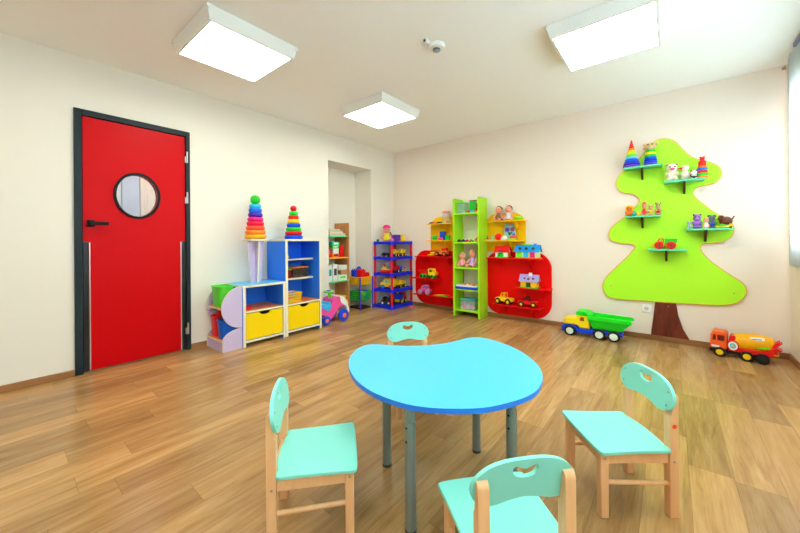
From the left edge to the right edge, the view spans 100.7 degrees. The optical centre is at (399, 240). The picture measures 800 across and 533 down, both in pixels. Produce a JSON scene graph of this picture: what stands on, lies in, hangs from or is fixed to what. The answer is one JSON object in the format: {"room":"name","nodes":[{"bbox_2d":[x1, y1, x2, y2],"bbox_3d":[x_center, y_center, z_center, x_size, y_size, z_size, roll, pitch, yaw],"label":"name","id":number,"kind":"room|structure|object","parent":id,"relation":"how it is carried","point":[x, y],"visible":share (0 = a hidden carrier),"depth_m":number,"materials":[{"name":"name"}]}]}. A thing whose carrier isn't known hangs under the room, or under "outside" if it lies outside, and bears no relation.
{"room":"children's room","nodes":[
{"label":"children's room","id":0,"kind":"room"},
{"bbox_2d":[0,32,393,385],"bbox_3d":[-2.448,-0.205,3.284,0.500,2.586,6.802,0,0,39],"label":"wall","id":1,"kind":"structure","parent":0,"point":[238,153],"depth_m":3.10,"materials":[{"name":"beige paint"}]},
{"bbox_2d":[73,107,190,375],"bbox_3d":[-2.370,0.008,2.997,0.142,2.158,0.830,0,0,39],"label":"door","id":2,"kind":"structure","parent":1,"relation":"in","point":[132,239],"depth_m":2.94,"materials":[{"name":"wood"}]},
{"bbox_2d":[0,299,393,392],"bbox_3d":[-2.240,1.061,3.122,0.014,0.050,6.802,0,0,39],"label":"baseboard","id":3,"kind":"structure","parent":1,"relation":"attached to","point":[26,383],"depth_m":2.52,"materials":[{"name":"brown wood"}]},
{"bbox_2d":[0,304,799,532],"bbox_3d":[-0.561,1.124,1.755,5.500,0.100,7.202,0,0,39],"label":"floor","id":4,"kind":"structure","parent":0,"point":[171,442],"depth_m":1.80,"materials":[{"name":"brown wood"}]},
{"bbox_2d":[206,283,242,352],"bbox_3d":[-1.789,0.772,3.365,0.378,0.621,0.197,0,0,39],"label":"shelf","id":5,"kind":"object","parent":4,"relation":"on","point":[231,307],"visible":0.82,"depth_m":3.27,"materials":[{"name":"purple laminate"}]},
{"bbox_2d":[210,314,222,336],"bbox_3d":[-1.855,0.870,3.415,0.175,0.205,0.155,0,0,39],"label":"tub","id":6,"kind":"object","parent":5,"relation":"on","point":[214,318],"visible":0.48,"depth_m":3.34,"materials":[{"name":"red plastic"}]},
{"bbox_2d":[211,284,233,306],"bbox_3d":[-1.807,0.562,3.374,0.247,0.205,0.171,0,0,39],"label":"tub","id":7,"kind":"object","parent":5,"relation":"on","point":[219,291],"visible":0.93,"depth_m":3.30,"materials":[{"name":"green plastic"}]},
{"bbox_2d":[216,318,236,339],"bbox_3d":[-1.727,0.879,3.319,0.163,0.185,0.183,0,0,39],"label":"tub","id":8,"kind":"object","parent":5,"relation":"on","point":[224,328],"visible":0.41,"depth_m":3.25,"materials":[{"name":"blue plastic"}]},
{"bbox_2d":[226,279,285,347],"bbox_3d":[-1.571,0.770,3.623,0.391,0.622,0.475,0,0,39],"label":"base cabinet","id":9,"kind":"object","parent":4,"relation":"on","point":[266,318],"visible":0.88,"depth_m":3.59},
{"bbox_2d":[242,239,268,282],"bbox_3d":[-1.581,0.223,3.631,0.192,0.472,0.200,0,0,39],"label":"pedestal stand","id":10,"kind":"object","parent":9,"relation":"on","point":[255,246],"visible":1,"depth_m":3.60,"materials":[{"name":"purple laminate"}]},
{"bbox_2d":[244,195,265,238],"bbox_3d":[-1.584,-0.254,3.631,0.224,0.479,0.224,0,0,39],"label":"pyramid","id":11,"kind":"object","parent":10,"relation":"on","point":[255,228],"visible":0.98,"depth_m":3.57,"materials":[{"name":"multicoloured plastic"}]},
{"bbox_2d":[246,301,282,313],"bbox_3d":[-1.567,0.729,3.619,0.380,0.020,0.415,0,0,39],"label":"shelf","id":12,"kind":"object","parent":9,"relation":"attached to","point":[257,306],"depth_m":3.65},
{"bbox_2d":[267,239,321,336],"bbox_3d":[-1.267,0.533,3.997,0.391,1.092,0.490,0,0,39],"label":"shelving unit","id":13,"kind":"object","parent":4,"relation":"on","point":[305,313],"visible":0.87,"depth_m":3.99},
{"bbox_2d":[284,206,302,238],"bbox_3d":[-1.284,-0.216,3.999,0.216,0.404,0.216,0,0,39],"label":"pyramid","id":14,"kind":"object","parent":13,"relation":"on","point":[293,230],"visible":0.98,"depth_m":3.94,"materials":[{"name":"multicoloured plastic"}]},
{"bbox_2d":[288,290,301,302],"bbox_3d":[-1.285,0.661,3.879,0.189,0.110,0.208,0,0,39],"label":"wire basket","id":15,"kind":"object","parent":13,"relation":"on","point":[295,294],"visible":0.52,"depth_m":3.87,"materials":[{"name":"yellow plastic"}]},
{"bbox_2d":[288,266,307,277],"bbox_3d":[-1.253,0.382,4.048,0.142,0.124,0.222,0,0,39],"label":"storage box","id":16,"kind":"object","parent":13,"relation":"on","point":[297,271],"visible":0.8,"depth_m":4.00,"materials":[{"name":"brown plastic"}]},
{"bbox_2d":[288,275,312,279],"bbox_3d":[-1.314,0.455,4.035,0.250,0.020,0.430,0,0,39],"label":"shelf","id":17,"kind":"object","parent":13,"relation":"attached to","point":[310,277],"depth_m":4.05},
{"bbox_2d":[288,257,312,260],"bbox_3d":[-1.316,0.227,4.035,0.250,0.020,0.430,0,0,39],"label":"shelf","id":18,"kind":"object","parent":13,"relation":"attached to","point":[290,258],"depth_m":4.13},
{"bbox_2d":[288,296,319,305],"bbox_3d":[-1.262,0.727,3.994,0.380,0.020,0.430,0,0,39],"label":"shelf","id":19,"kind":"object","parent":13,"relation":"attached to","point":[304,299],"depth_m":4.00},
{"bbox_2d":[265,377,356,532],"bbox_3d":[-0.328,0.811,1.293,0.312,0.522,0.312,0,0,-10],"label":"chair","id":20,"kind":"object","parent":4,"relation":"on","point":[321,455],"visible":1,"depth_m":1.18,"materials":[{"name":"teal wood"}]},
{"bbox_2d":[322,290,348,324],"bbox_3d":[-0.933,0.867,4.388,0.309,0.420,0.526,0,0,39],"label":"car","id":21,"kind":"object","parent":4,"relation":"on","point":[331,303],"visible":0.78,"depth_m":4.35,"materials":[{"name":"pink plastic"}]},
{"bbox_2d":[329,223,349,312],"bbox_3d":[-1.021,0.407,4.956,0.322,1.340,0.420,0,0,39],"label":"bookcase","id":22,"kind":"object","parent":4,"relation":"on","point":[342,287],"visible":0.32,"depth_m":5.05,"materials":[{"name":"brown wood"}]},
{"bbox_2d":[329,265,331,281],"bbox_3d":[-1.056,0.479,4.810,0.142,0.235,0.068,0,0,39],"label":"carton","id":23,"kind":"object","parent":22,"relation":"on","point":[330,266],"visible":0.36,"depth_m":4.77,"materials":[{"name":"white cardboard"}]},
{"bbox_2d":[329,264,337,281],"bbox_3d":[-0.997,0.474,4.866,0.152,0.245,0.080,0,0,39],"label":"carton","id":24,"kind":"object","parent":22,"relation":"on","point":[334,266],"visible":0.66,"depth_m":4.81,"materials":[{"name":"white cardboard"}]},
{"bbox_2d":[330,253,338,257],"bbox_3d":[-0.991,0.223,4.891,0.142,0.055,0.132,0,0,39],"label":"carton","id":25,"kind":"object","parent":22,"relation":"on","point":[337,254],"visible":0.65,"depth_m":4.83,"materials":[{"name":"orange cardboard"}]},
{"bbox_2d":[330,248,338,253],"bbox_3d":[-0.983,0.157,4.904,0.120,0.075,0.100,0,0,39],"label":"carton","id":26,"kind":"object","parent":25,"relation":"on","point":[334,250],"visible":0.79,"depth_m":4.86,"materials":[{"name":"white cardboard"}]},
{"bbox_2d":[339,245,343,256],"bbox_3d":[-0.921,0.162,4.995,0.140,0.175,0.072,0,0,39],"label":"carton","id":27,"kind":"object","parent":22,"relation":"on","point":[341,247],"visible":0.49,"depth_m":4.94,"materials":[{"name":"red cardboard"}]},
{"bbox_2d":[337,274,346,280],"bbox_3d":[-0.913,0.553,4.984,0.162,0.085,0.170,0,0,39],"label":"carton","id":28,"kind":"object","parent":22,"relation":"on","point":[344,276],"visible":0.64,"depth_m":4.93,"materials":[{"name":"white cardboard"}]},
{"bbox_2d":[337,269,347,274],"bbox_3d":[-0.887,0.475,5.002,0.140,0.070,0.132,0,0,39],"label":"carton","id":29,"kind":"object","parent":28,"relation":"on","point":[340,272],"visible":0.64,"depth_m":4.95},
{"bbox_2d":[337,264,346,269],"bbox_3d":[-0.911,0.405,4.989,0.150,0.070,0.164,0,0,39],"label":"carton","id":30,"kind":"object","parent":29,"relation":"on","point":[339,266],"visible":0.71,"depth_m":4.94,"materials":[{"name":"cardboard"}]},
{"bbox_2d":[349,276,373,310],"bbox_3d":[-0.636,0.822,5.263,0.316,0.504,0.298,0,0,39],"label":"trolley","id":31,"kind":"object","parent":4,"relation":"on","point":[359,281],"visible":0.86,"depth_m":5.18,"materials":[{"name":"plastic"}]},
{"bbox_2d":[349,276,371,284],"bbox_3d":[-0.637,0.633,5.263,0.283,0.125,0.264,0,0,39],"label":"basket","id":32,"kind":"object","parent":31,"relation":"on","point":[359,281],"depth_m":5.17,"materials":[{"name":"plastic"}]},
{"bbox_2d":[350,304,370,308],"bbox_3d":[-0.634,1.054,5.263,0.260,0.018,0.240,0,0,39],"label":"tray","id":33,"kind":"object","parent":31,"relation":"on","point":[362,306],"depth_m":5.23,"materials":[{"name":"plastic"}]},
{"bbox_2d":[350,289,371,300],"bbox_3d":[-0.635,0.873,5.263,0.283,0.145,0.264,0,0,39],"label":"basket","id":34,"kind":"object","parent":31,"relation":"on","point":[359,294],"depth_m":5.18,"materials":[{"name":"plastic"}]},
{"bbox_3d":[-0.715,0.636,5.236,0.064,0.094,0.064,0,0,39],"label":"brick","id":35,"kind":"object","parent":31,"relation":"in","visible":0},
{"bbox_2d":[351,269,356,276],"bbox_3d":[-0.719,0.521,5.232,0.072,0.134,0.076,0,0,39],"label":"brick","id":36,"kind":"object","parent":35,"relation":"on","point":[353,272],"visible":0.96,"depth_m":5.21,"materials":[{"name":"blue plastic"}]},
{"bbox_3d":[-0.606,0.635,5.219,0.090,0.094,0.086,0,0,39],"label":"brick","id":37,"kind":"object","parent":31,"relation":"in","visible":0},
{"bbox_2d":[357,269,364,276],"bbox_3d":[-0.610,0.518,5.215,0.088,0.139,0.104,0,0,39],"label":"brick","id":38,"kind":"object","parent":37,"relation":"on","point":[360,272],"visible":0.91,"depth_m":5.18,"materials":[{"name":"red plastic"}]},
{"bbox_2d":[374,241,412,309],"bbox_3d":[-0.105,0.543,5.397,0.396,1.056,0.540,0,0,39],"label":"rack","id":39,"kind":"object","parent":4,"relation":"on","point":[392,306],"visible":0.83,"depth_m":5.29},
{"bbox_2d":[380,264,390,272],"bbox_3d":[-0.222,0.456,5.329,0.194,0.135,0.070,0,0,19],"label":"boat","id":40,"kind":"object","parent":39,"relation":"on","point":[384,269],"visible":0.88,"depth_m":5.30,"materials":[{"name":"red plastic"}]},
{"bbox_2d":[381,296,390,304],"bbox_3d":[-0.211,0.969,5.319,0.183,0.120,0.110,0,0,22],"label":"toy truck","id":41,"kind":"object","parent":39,"relation":"on","point":[384,300],"visible":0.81,"depth_m":5.29,"materials":[{"name":"grey plastic"}]},
{"bbox_2d":[381,225,391,241],"bbox_3d":[-0.213,-0.113,5.348,0.178,0.281,0.191,0,0,-4],"label":"doll","id":42,"kind":"object","parent":39,"relation":"on","point":[386,228],"visible":0.89,"depth_m":5.33,"materials":[{"name":"plastic"}]},
{"bbox_2d":[380,276,395,288],"bbox_3d":[-0.191,0.678,5.300,0.240,0.190,0.132,0,0,19],"label":"toy truck","id":43,"kind":"object","parent":39,"relation":"on","point":[386,282],"visible":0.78,"depth_m":5.25,"materials":[{"name":"yellow plastic"}]},
{"bbox_2d":[374,241,411,244],"bbox_3d":[-0.109,0.045,5.397,0.396,0.060,0.540,0,0,39],"label":"shelf","id":44,"kind":"object","parent":39,"relation":"attached to","point":[375,242],"depth_m":5.25,"materials":[{"name":"blue plastic"}]},
{"bbox_2d":[374,256,412,260],"bbox_3d":[-0.107,0.285,5.397,0.396,0.060,0.540,0,0,39],"label":"shelf","id":45,"kind":"object","parent":39,"relation":"attached to","point":[391,258],"depth_m":5.24,"materials":[{"name":"blue plastic"}]},
{"bbox_2d":[374,271,412,276],"bbox_3d":[-0.106,0.540,5.397,0.396,0.060,0.540,0,0,39],"label":"shelf","id":46,"kind":"object","parent":39,"relation":"attached to","point":[391,274],"depth_m":5.25,"materials":[{"name":"blue plastic"}]},
{"bbox_2d":[374,286,412,293],"bbox_3d":[-0.104,0.790,5.397,0.396,0.060,0.540,0,0,39],"label":"shelf","id":47,"kind":"object","parent":39,"relation":"attached to","point":[392,290],"depth_m":5.28,"materials":[{"name":"blue plastic"}]},
{"bbox_2d":[374,300,412,309],"bbox_3d":[-0.102,1.043,5.397,0.396,0.056,0.540,0,0,39],"label":"shelf","id":48,"kind":"object","parent":39,"relation":"attached to","point":[393,306],"depth_m":5.27,"materials":[{"name":"blue plastic"}]},
{"bbox_2d":[393,249,398,256],"bbox_3d":[-0.085,0.205,5.308,0.099,0.125,0.149,0,0,26],"label":"toy truck","id":49,"kind":"object","parent":39,"relation":"on","point":[395,252],"visible":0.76,"depth_m":5.26,"materials":[{"name":"yellow plastic"}]},
{"bbox_2d":[392,235,400,240],"bbox_3d":[-0.057,-0.032,5.400,0.100,0.118,0.100,0,0,33],"label":"cube","id":50,"kind":"object","parent":39,"relation":"on","point":[395,237],"visible":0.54,"depth_m":5.36,"materials":[{"name":"purple plastic"}]},
{"bbox_2d":[393,265,402,272],"bbox_3d":[-0.034,0.465,5.385,0.099,0.115,0.193,0,0,29],"label":"toy truck","id":51,"kind":"object","parent":39,"relation":"on","point":[397,268],"visible":1,"depth_m":5.33,"materials":[{"name":"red plastic"}]},
{"bbox_2d":[394,292,406,303],"bbox_3d":[0.007,0.943,5.430,0.143,0.170,0.214,0,0,32],"label":"toy truck","id":52,"kind":"object","parent":39,"relation":"on","point":[401,297],"visible":1,"depth_m":5.37,"materials":[{"name":"blue plastic"}]},
{"bbox_2d":[395,280,406,287],"bbox_3d":[0.001,0.707,5.410,0.132,0.130,0.224,0,0,35],"label":"toy truck","id":53,"kind":"object","parent":39,"relation":"on","point":[399,283],"visible":0.82,"depth_m":5.35,"materials":[{"name":"yellow plastic"}]},
{"bbox_2d":[398,249,405,255],"bbox_3d":[0.026,0.202,5.444,0.099,0.130,0.158,0,0,32],"label":"toy truck","id":54,"kind":"object","parent":39,"relation":"on","point":[401,252],"visible":0.8,"depth_m":5.40,"materials":[{"name":"yellow plastic"}]},
{"bbox_2d":[387,322,438,419],"bbox_3d":[0.085,0.815,2.137,0.306,0.509,0.306,0,0,-13],"label":"chair","id":55,"kind":"object","parent":4,"relation":"on","point":[419,331],"visible":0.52,"depth_m":2.25,"materials":[{"name":"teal wood"}]},
{"bbox_2d":[349,337,542,532],"bbox_3d":[0.220,0.829,1.554,0.897,0.480,0.795,0,0,-12],"label":"table","id":56,"kind":"object","parent":4,"relation":"on","point":[475,376],"visible":0.97,"depth_m":1.41,"materials":[{"name":"blue laminate"}]},
{"bbox_2d":[453,196,487,318],"bbox_3d":[0.988,0.237,4.674,0.405,1.652,0.257,0,0,39],"label":"bookcase","id":57,"kind":"object","parent":4,"relation":"on","point":[482,310],"visible":0.88,"depth_m":4.62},
{"bbox_2d":[457,252,465,266],"bbox_3d":[0.879,0.272,4.711,0.132,0.202,0.141,0,0,39],"label":"baby doll","id":58,"kind":"object","parent":57,"relation":"on","point":[462,255],"visible":1,"depth_m":4.69,"materials":[{"name":"plastic"}]},
{"bbox_2d":[455,283,477,289],"bbox_3d":[0.965,0.646,4.641,0.330,0.064,0.200,0,0,38],"label":"game","id":59,"kind":"object","parent":57,"relation":"on","point":[461,285],"visible":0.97,"depth_m":4.57,"materials":[{"name":"blue plastic"}]},
{"bbox_2d":[460,297,477,300],"bbox_3d":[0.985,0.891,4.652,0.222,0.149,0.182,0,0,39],"label":"lid","id":60,"kind":"object","parent":57,"relation":"on","point":[464,298],"visible":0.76,"depth_m":4.64,"materials":[{"name":"teal plastic"}]},
{"bbox_2d":[465,249,477,266],"bbox_3d":[1.004,0.249,4.615,0.168,0.247,0.180,0,0,39],"label":"baby doll","id":61,"kind":"object","parent":57,"relation":"on","point":[472,261],"visible":1,"depth_m":4.59,"materials":[{"name":"plastic"}]},
{"bbox_2d":[469,200,476,211],"bbox_3d":[1.039,-0.475,4.708,0.100,0.186,0.044,0,0,39],"label":"case","id":62,"kind":"object","parent":57,"relation":"on","point":[472,204],"visible":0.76,"depth_m":4.69,"materials":[{"name":"green plastic"}]},
{"bbox_2d":[438,455,575,532],"bbox_3d":[0.301,0.813,0.991,0.306,0.509,0.306,0,0,-10],"label":"chair","id":63,"kind":"object","parent":4,"relation":"on","point":[498,499],"visible":1,"depth_m":0.87,"materials":[{"name":"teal wood"}]},
{"bbox_2d":[562,308,633,341],"bbox_3d":[2.138,0.913,3.610,0.655,0.284,0.236,0,0,40],"label":"dump truck","id":64,"kind":"object","parent":4,"relation":"on","point":[586,321],"visible":1,"depth_m":3.55,"materials":[{"name":"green plastic"}]},
{"bbox_2d":[564,315,590,328],"bbox_3d":[1.999,0.894,3.725,0.257,0.136,0.176,0,0,40],"label":"cab","id":65,"kind":"object","parent":64,"relation":"attached to","point":[570,321],"depth_m":3.66,"materials":[{"name":"yellow plastic"}]},
{"bbox_2d":[562,362,678,517],"bbox_3d":[0.910,0.803,1.404,0.312,0.522,0.312,0,0,0],"label":"chair","id":66,"kind":"object","parent":4,"relation":"on","point":[610,436],"visible":0.99,"depth_m":1.31,"materials":[{"name":"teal wood"}]},
{"bbox_2d":[709,328,782,364],"bbox_3d":[3.047,0.933,2.931,0.196,0.231,0.440,0,0,-42],"label":"truck","id":67,"kind":"object","parent":4,"relation":"on","point":[748,346],"visible":1,"depth_m":2.88,"materials":[{"name":"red plastic"}]},
{"bbox_2d":[0,0,799,152],"bbox_3d":[-0.581,-1.561,1.755,5.500,0.100,7.202,0,0,39],"label":"ceiling","id":68,"kind":"structure","parent":0,"point":[498,67],"depth_m":2.68,"materials":[{"name":"paint"}]},
{"bbox_2d":[172,2,297,82],"bbox_3d":[-1.262,-1.459,2.548,0.656,0.093,0.656,0,0,39],"label":"ceiling light","id":69,"kind":"object","parent":68,"relation":"attached to","point":[216,38],"visible":1,"depth_m":2.44,"materials":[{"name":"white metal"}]},
{"bbox_2d":[180,22,288,80],"bbox_3d":[-1.262,-1.419,2.548,0.575,0.008,0.575,0,0,39],"label":"diffuser","id":70,"kind":"object","parent":69,"relation":"attached to","point":[217,45],"depth_m":2.50,"materials":[{"name":"white"}]},
{"bbox_2d":[339,91,419,128],"bbox_3d":[-0.229,-1.466,3.816,0.656,0.093,0.656,0,0,39],"label":"ceiling light","id":71,"kind":"object","parent":68,"relation":"attached to","point":[380,110],"visible":1,"depth_m":3.69,"materials":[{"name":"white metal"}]},
{"bbox_2d":[345,102,413,128],"bbox_3d":[-0.229,-1.426,3.816,0.575,0.008,0.575,0,0,39],"label":"diffuser","id":72,"kind":"object","parent":71,"relation":"attached to","point":[378,115],"depth_m":3.75,"materials":[{"name":"white"}]},
{"bbox_2d":[423,38,429,44],"bbox_3d":[0.196,-1.501,2.501,0.036,0.030,0.063,0,0,39],"label":"ceiling sensor","id":73,"kind":"object","parent":68,"relation":"attached to","point":[426,41],"visible":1,"depth_m":2.49,"materials":[{"name":"white plastic"}]},
{"bbox_2d":[428,40,444,52],"bbox_3d":[0.284,-1.492,2.578,0.132,0.049,0.132,0,0,39],"label":"smoke detector","id":74,"kind":"object","parent":68,"relation":"attached to","point":[436,46],"visible":1,"depth_m":2.55,"materials":[{"name":"white plastic"}]},
{"bbox_2d":[545,0,664,71],"bbox_3d":[1.493,-1.479,2.400,0.656,0.093,0.656,0,0,39],"label":"ceiling light","id":75,"kind":"object","parent":68,"relation":"attached to","point":[613,29],"visible":1,"depth_m":2.30,"materials":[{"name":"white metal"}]},
{"bbox_2d":[788,33,799,266],"bbox_3d":[1.306,-0.649,0.386,0.041,1.750,6.255,0,0,39],"label":"curtain","id":76,"kind":"object","parent":68,"relation":"hanging from","point":[794,57],"visible":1,"depth_m":2.64,"materials":[{"name":"white fabric"}]},
{"bbox_2d":[455,286,477,289],"bbox_3d":[0.965,0.661,4.641,0.330,0.034,0.200,0,0,38],"label":"tray","id":77,"kind":"object","parent":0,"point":[457,287],"depth_m":4.54,"materials":[{"name":"blue plastic"}]},
{"bbox_2d":[393,65,790,353],"bbox_3d":[1.624,-0.234,4.449,5.500,2.586,0.150,0,0,39],"label":"wall","id":78,"kind":"structure","parent":0,"point":[561,173],"depth_m":3.72,"materials":[{"name":"paint"}]},
{"bbox_2d":[411,216,463,306],"bbox_3d":[0.548,0.324,5.117,0.877,1.375,0.178,0,0,39],"label":"wall shelf","id":79,"kind":"object","parent":78,"relation":"attached to","point":[443,284],"visible":0.75,"depth_m":5.14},
{"bbox_2d":[417,285,431,294],"bbox_3d":[0.390,0.773,5.197,0.206,0.141,0.140,0,0,27],"label":"toy car","id":80,"kind":"object","parent":79,"relation":"on","point":[425,289],"visible":1,"depth_m":5.16,"materials":[{"name":"plastic"}]},
{"bbox_2d":[418,268,437,278],"bbox_3d":[0.440,0.514,5.185,0.314,0.150,0.120,0,0,39],"label":"toy tipper","id":81,"kind":"object","parent":79,"relation":"on","point":[431,272],"visible":1,"depth_m":5.14,"materials":[{"name":"yellow plastic"}]},
{"bbox_2d":[428,248,449,256],"bbox_3d":[0.583,0.181,5.066,0.340,0.125,0.123,0,0,39],"label":"tractor","id":82,"kind":"object","parent":79,"relation":"on","point":[444,252],"visible":1,"depth_m":4.99,"materials":[{"name":"orange plastic"}]},
{"bbox_2d":[439,231,445,239],"bbox_3d":[0.649,-0.072,5.048,0.105,0.138,0.105,0,0,39],"label":"bucket","id":83,"kind":"object","parent":79,"relation":"on","point":[442,233],"visible":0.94,"depth_m":5.01,"materials":[{"name":"blue plastic"}]},
{"bbox_2d":[484,213,552,318],"bbox_3d":[1.504,0.317,4.338,0.888,1.375,0.178,0,0,39],"label":"wall shelf","id":84,"kind":"object","parent":78,"relation":"attached to","point":[503,273],"visible":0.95,"depth_m":4.39,"materials":[{"name":"wood"}]},
{"bbox_2d":[493,206,501,220],"bbox_3d":[1.317,-0.362,4.448,0.132,0.202,0.141,0,0,39],"label":"doll","id":85,"kind":"object","parent":84,"relation":"on","point":[498,209],"visible":1,"depth_m":4.43,"materials":[{"name":"plastic"}]},
{"bbox_2d":[494,246,511,257],"bbox_3d":[1.373,0.154,4.427,0.206,0.155,0.140,0,0,39],"label":"house","id":86,"kind":"object","parent":84,"relation":"on","point":[500,251],"visible":1,"depth_m":4.39,"materials":[{"name":"red plastic"}]},
{"bbox_2d":[495,292,513,304],"bbox_3d":[1.390,0.771,4.412,0.234,0.150,0.129,0,0,44],"label":"pickup","id":87,"kind":"object","parent":84,"relation":"on","point":[500,299],"visible":1,"depth_m":4.38,"materials":[{"name":"yellow plastic"}]},
{"bbox_2d":[503,205,512,219],"bbox_3d":[1.423,-0.363,4.361,0.132,0.202,0.141,0,0,39],"label":"doll","id":88,"kind":"object","parent":84,"relation":"on","point":[508,209],"visible":1,"depth_m":4.34,"materials":[{"name":"plastic"}]},
{"bbox_2d":[504,223,515,239],"bbox_3d":[1.469,-0.116,4.388,0.174,0.221,0.060,0,0,39],"label":"board","id":89,"kind":"object","parent":84,"relation":"on","point":[509,230],"visible":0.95,"depth_m":4.39,"materials":[{"name":"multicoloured plastic"}]},
{"bbox_2d":[517,296,537,307],"bbox_3d":[1.626,0.780,4.220,0.239,0.130,0.129,0,0,29],"label":"pickup","id":90,"kind":"object","parent":84,"relation":"on","point":[521,303],"visible":1,"depth_m":4.18,"materials":[{"name":"red plastic"}]},
{"bbox_2d":[514,244,541,258],"bbox_3d":[1.629,0.136,4.220,0.316,0.188,0.138,0,0,39],"label":"house","id":91,"kind":"object","parent":84,"relation":"on","point":[526,251],"visible":1,"depth_m":4.17,"materials":[{"name":"blue plastic"}]},
{"bbox_2d":[519,273,540,288],"bbox_3d":[1.646,0.508,4.208,0.236,0.188,0.132,0,0,39],"label":"house","id":92,"kind":"object","parent":84,"relation":"on","point":[531,281],"visible":1,"depth_m":4.17,"materials":[{"name":"purple plastic"}]},
{"bbox_2d":[413,301,789,359],"bbox_3d":[1.656,1.031,4.324,4.535,0.055,0.016,0,0,39],"label":"baseboard","id":93,"kind":"structure","parent":78,"relation":"attached to","point":[542,321],"depth_m":3.61,"materials":[{"name":"brown wood"}]},
{"bbox_2d":[642,304,650,312],"bbox_3d":[2.628,0.726,3.532,0.082,0.082,0.014,0,0,39],"label":"wall socket","id":94,"kind":"object","parent":78,"relation":"attached to","point":[645,308],"visible":1,"depth_m":3.53,"materials":[{"name":"white plastic"}]},
{"bbox_2d":[602,138,746,339],"bbox_3d":[2.701,-0.031,3.358,1.150,2.051,0.181,0,0,39],"label":"wall shelf","id":95,"kind":"object","parent":78,"relation":"attached to","point":[666,277],"visible":0.93,"depth_m":3.40,"materials":[{"name":"green wood"}]},
{"bbox_2d":[625,205,633,215],"bbox_3d":[2.443,-0.316,3.528,0.074,0.121,0.074,0,0,-6],"label":"lion","id":96,"kind":"object","parent":95,"relation":"on","point":[629,208],"visible":0.92,"depth_m":3.51},
{"bbox_2d":[623,140,640,168],"bbox_3d":[2.458,-0.916,3.519,0.160,0.292,0.160,0,0,39],"label":"pyramid","id":97,"kind":"object","parent":95,"relation":"on","point":[631,160],"visible":0.96,"depth_m":3.48,"materials":[{"name":"multicoloured plastic"}]},
{"bbox_2d":[641,202,647,214],"bbox_3d":[2.540,-0.330,3.448,0.058,0.148,0.085,0,0,39],"label":"doll","id":98,"kind":"object","parent":95,"relation":"on","point":[643,211],"visible":1,"depth_m":3.44,"materials":[{"name":"plastic"}]},
{"bbox_2d":[642,142,657,164],"bbox_3d":[2.586,-0.890,3.422,0.124,0.238,0.124,0,0,-6],"label":"pyramid","id":99,"kind":"object","parent":95,"relation":"on","point":[650,155],"visible":0.91,"depth_m":3.39,"materials":[{"name":"multicoloured plastic"}]},
{"bbox_2d":[647,204,653,214],"bbox_3d":[2.583,-0.315,3.412,0.059,0.118,0.054,0,0,39],"label":"bear","id":100,"kind":"object","parent":95,"relation":"on","point":[650,211],"visible":0.94,"depth_m":3.40},
{"bbox_2d":[654,202,661,214],"bbox_3d":[2.628,-0.322,3.373,0.063,0.131,0.059,0,0,39],"label":"monkey","id":101,"kind":"object","parent":95,"relation":"on","point":[658,209],"visible":0.98,"depth_m":3.36},
{"bbox_2d":[652,238,678,248],"bbox_3d":[2.683,0.035,3.354,0.212,0.107,0.110,0,0,39],"label":"toy truck","id":102,"kind":"object","parent":95,"relation":"on","point":[671,243],"visible":0.99,"depth_m":3.31,"materials":[{"name":"red plastic"}]},
{"bbox_2d":[665,163,679,180],"bbox_3d":[2.716,-0.679,3.309,0.111,0.178,0.102,0,0,33],"label":"teddy bear","id":103,"kind":"object","parent":95,"relation":"on","point":[671,169],"visible":0.97,"depth_m":3.29},
{"bbox_2d":[678,165,690,178],"bbox_3d":[2.790,-0.664,3.244,0.116,0.148,0.068,0,0,39],"label":"duck","id":104,"kind":"object","parent":95,"relation":"on","point":[685,174],"visible":0.86,"depth_m":3.22},
{"bbox_2d":[690,170,697,178],"bbox_3d":[2.813,-0.632,3.172,0.064,0.084,0.054,0,0,39],"label":"toy panda","id":105,"kind":"object","parent":95,"relation":"on","point":[693,173],"visible":1,"depth_m":3.16,"materials":[{"name":"white plastic"}]},
{"bbox_2d":[692,214,702,228],"bbox_3d":[2.871,-0.184,3.202,0.077,0.144,0.071,0,0,39],"label":"toy hippo","id":106,"kind":"object","parent":95,"relation":"on","point":[697,223],"visible":1,"depth_m":3.19,"materials":[{"name":"purple plastic"}]},
{"bbox_2d":[697,156,708,178],"bbox_3d":[2.897,-0.698,3.176,0.092,0.213,0.092,0,0,39],"label":"pyramid","id":107,"kind":"object","parent":95,"relation":"on","point":[702,168],"visible":0.92,"depth_m":3.15,"materials":[{"name":"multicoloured plastic"}]},
{"bbox_2d":[703,217,709,227],"bbox_3d":[2.894,-0.167,3.132,0.047,0.109,0.061,0,0,39],"label":"doll","id":108,"kind":"object","parent":95,"relation":"on","point":[705,225],"visible":1,"depth_m":3.13,"materials":[{"name":"plastic"}]},
{"bbox_2d":[707,214,715,227],"bbox_3d":[2.972,-0.179,3.159,0.067,0.133,0.059,0,0,39],"label":"elephant","id":109,"kind":"object","parent":95,"relation":"on","point":[711,218],"visible":0.88,"depth_m":3.15},
{"bbox_2d":[715,224,732,227],"bbox_3d":[2.981,-0.133,3.055,0.120,0.040,0.052,0,0,39],"label":"turtle","id":110,"kind":"object","parent":95,"relation":"on","point":[718,225],"visible":1,"depth_m":3.04,"materials":[{"name":"yellow plastic"}]},
{"bbox_2d":[717,215,734,227],"bbox_3d":[3.041,-0.174,3.093,0.121,0.122,0.073,0,0,39],"label":"dog","id":111,"kind":"object","parent":95,"relation":"on","point":[726,220],"visible":0.87,"depth_m":3.08},
{"bbox_2d":[790,265,799,361],"bbox_3d":[1.347,-0.232,0.192,0.220,2.586,6.802,0,0,39],"label":"wall","id":112,"kind":"structure","parent":0,"point":[794,271],"depth_m":2.79,"materials":[{"name":"paint"}]},
{"bbox_2d":[789,354,799,369],"bbox_3d":[1.260,1.034,0.260,0.014,0.055,6.786,0,0,39],"label":"baseboard","id":113,"kind":"structure","parent":112,"relation":"attached to","point":[792,358],"depth_m":2.77,"materials":[{"name":"brown wood"}]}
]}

